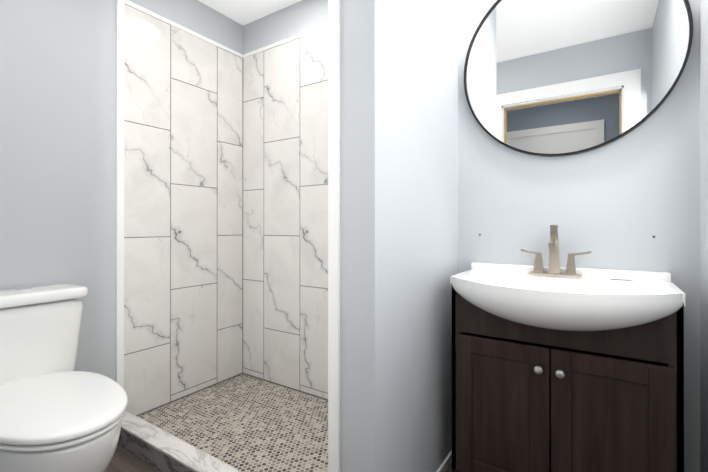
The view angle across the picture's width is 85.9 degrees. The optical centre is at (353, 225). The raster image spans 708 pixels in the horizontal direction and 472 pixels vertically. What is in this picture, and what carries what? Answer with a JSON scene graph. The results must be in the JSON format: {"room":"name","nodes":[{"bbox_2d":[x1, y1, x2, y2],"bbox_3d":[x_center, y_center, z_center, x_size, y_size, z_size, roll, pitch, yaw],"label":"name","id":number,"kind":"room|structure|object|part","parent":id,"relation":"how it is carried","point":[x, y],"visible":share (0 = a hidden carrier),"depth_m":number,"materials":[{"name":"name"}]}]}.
{"room":"bathroom","nodes":[
{"label":"bathroom","id":0,"kind":"room"},
{"bbox_2d":[0,0,242,381],"bbox_3d":[-1.248,-0.169,1.945,0.100,2.400,1.830,0,0,33],"label":"wall","id":1,"kind":"structure","parent":0,"point":[57,141],"depth_m":1.75,"materials":[{"name":"grey paint"}]},
{"bbox_2d":[116,0,243,387],"bbox_3d":[-0.982,-0.065,2.245,0.014,2.192,0.780,0,0,33],"label":"trim","id":2,"kind":"structure","parent":1,"relation":"attached to","point":[119,3],"depth_m":1.93,"materials":[{"name":"white paint"}]},
{"bbox_2d":[124,3,242,415],"bbox_3d":[-0.967,-0.069,2.271,0.010,2.140,0.776,0,0,33],"label":"wall tile","id":3,"kind":"structure","parent":1,"relation":"attached to","point":[183,150],"depth_m":2.20,"materials":[{"name":"tile"}]},
{"bbox_2d":[198,0,300,24],"bbox_3d":[-0.418,-1.397,0.632,2.935,0.050,3.110,0,0,33],"label":"ceiling","id":4,"kind":"structure","parent":0,"point":[243,12],"depth_m":2.38,"materials":[{"name":"white paint"}]},
{"bbox_2d":[105,374,451,471],"bbox_3d":[-0.418,1.038,0.628,2.935,0.080,3.110,0,0,33],"label":"floor","id":5,"kind":"structure","parent":0,"point":[243,423],"depth_m":1.90,"materials":[{"name":"tile"}]},
{"bbox_2d":[0,284,127,471],"bbox_3d":[-1.096,0.639,1.333,0.801,0.779,0.455,0,0,33],"label":"toilet","id":6,"kind":"object","parent":5,"relation":"on","point":[58,413],"visible":1,"depth_m":1.31,"materials":[{"name":"white ceramic"}]},
{"bbox_3d":[-1.341,0.475,1.496,0.201,0.340,0.434,0,0,33],"label":"tank","id":7,"kind":"part","parent":6,"relation":"part of","materials":[{"name":"white ceramic"}]},
{"bbox_3d":[-1.338,0.281,1.494,0.220,0.047,0.456,0,0,33],"label":"tank lid","id":8,"kind":"part","parent":6,"relation":"part of","materials":[{"name":"white ceramic"}]},
{"bbox_3d":[-1.028,0.622,1.289,0.630,0.020,0.400,0,0,33],"label":"seat","id":9,"kind":"part","parent":6,"relation":"part of","materials":[{"name":"white plastic"}]},
{"bbox_3d":[-1.027,0.593,1.288,0.642,0.033,0.408,0,0,33],"label":"lid","id":10,"kind":"part","parent":6,"relation":"part of","materials":[{"name":"white plastic"}]},
{"bbox_2d":[118,411,240,471],"bbox_3d":[-0.643,0.980,1.529,1.366,0.101,0.090,0,0,33],"label":"curb","id":11,"kind":"object","parent":5,"relation":"on","point":[153,457],"depth_m":1.62,"materials":[{"name":"stone"}]},
{"bbox_3d":[-0.643,0.935,1.529,1.366,0.013,0.090,0,0,33],"label":"shower floor curb cap","id":12,"kind":"part","parent":11,"relation":"part of","materials":[{"name":"white stone"}]},
{"bbox_2d":[450,225,684,471],"bbox_3d":[0.698,0.513,1.336,0.692,1.033,0.496,0,0,33],"label":"bathroom vanity","id":13,"kind":"object","parent":5,"relation":"on","point":[569,367],"visible":1,"depth_m":1.25,"materials":[{"name":"brown wood"}]},
{"bbox_3d":[0.525,0.671,1.367,0.318,0.517,0.018,0,0,33],"label":"door","id":14,"kind":"part","parent":13,"relation":"part of","materials":[{"name":"brown wood"}]},
{"bbox_3d":[0.620,0.481,1.276,0.029,0.029,0.029,0,0,33],"label":"knob","id":15,"kind":"part","parent":13,"relation":"part of","materials":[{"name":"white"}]},
{"bbox_2d":[521,225,590,277],"bbox_3d":[0.762,0.096,1.452,0.242,0.198,0.125,0,0,33],"label":"faucet","id":16,"kind":"object","parent":13,"relation":"on","point":[554,270],"depth_m":1.46,"materials":[{"name":"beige metal"}]},
{"bbox_3d":[0.673,0.481,1.241,0.029,0.029,0.029,0,0,33],"label":"knob","id":17,"kind":"part","parent":13,"relation":"part of","materials":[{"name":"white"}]},
{"bbox_3d":[0.794,0.671,1.189,0.319,0.517,0.018,0,0,33],"label":"door","id":18,"kind":"part","parent":13,"relation":"part of","materials":[{"name":"brown wood"}]},
{"bbox_2d":[340,0,458,471],"bbox_3d":[0.222,-0.170,1.486,0.128,2.400,0.776,0,0,33],"label":"wall","id":19,"kind":"structure","parent":0,"point":[399,163],"depth_m":1.25,"materials":[{"name":"grey paint"}]},
{"bbox_2d":[324,0,339,471],"bbox_3d":[0.151,-0.066,1.508,0.018,2.192,0.759,0,0,33],"label":"trim","id":20,"kind":"structure","parent":19,"relation":"attached to","point":[332,25],"depth_m":1.19,"materials":[{"name":"white paint"}]},
{"bbox_2d":[437,450,451,471],"bbox_3d":[0.262,1.011,1.439,0.034,0.038,0.766,0,0,33],"label":"baseboard","id":21,"kind":"structure","parent":19,"relation":"attached to","point":[445,464],"depth_m":1.58,"materials":[{"name":"white paint"}]},
{"bbox_2d":[243,0,699,471],"bbox_3d":[0.244,-0.169,1.996,2.335,2.400,0.100,0,0,33],"label":"wall","id":22,"kind":"structure","parent":0,"point":[618,204],"depth_m":1.47,"materials":[{"name":"grey paint"}]},
{"bbox_2d":[136,211,327,416],"bbox_3d":[-0.404,-0.069,1.893,1.346,2.140,0.766,0,0,33],"label":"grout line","id":23,"kind":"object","parent":22,"relation":"attached to","point":[242,355],"depth_m":2.44,"materials":[{"name":"grey"}]},
{"bbox_2d":[244,25,323,57],"bbox_3d":[-0.191,-1.150,2.218,1.366,0.022,0.014,0,0,33],"label":"trim","id":24,"kind":"structure","parent":22,"relation":"attached to","point":[319,28],"depth_m":2.36,"materials":[{"name":"white paint"}]},
{"bbox_2d":[243,28,327,398],"bbox_3d":[-0.190,-0.069,2.217,1.346,2.140,0.010,0,0,33],"label":"wall tile","id":25,"kind":"structure","parent":22,"relation":"attached to","point":[285,214],"depth_m":2.36,"materials":[{"name":"tile"}]},
{"bbox_2d":[464,0,692,156],"bbox_3d":[0.836,-0.675,1.528,0.790,0.790,0.026,0,0,33],"label":"mirror","id":26,"kind":"object","parent":22,"relation":"attached to","point":[552,78],"visible":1,"depth_m":1.50,"materials":[{"name":"clear glass"}]},
{"bbox_2d":[699,0,707,471],"bbox_3d":[0.783,-0.172,0.603,0.100,2.400,1.830,0,0,33],"label":"wall","id":27,"kind":"structure","parent":0,"point":[703,23],"depth_m":1.26,"materials":[{"name":"grey paint"}]}
]}

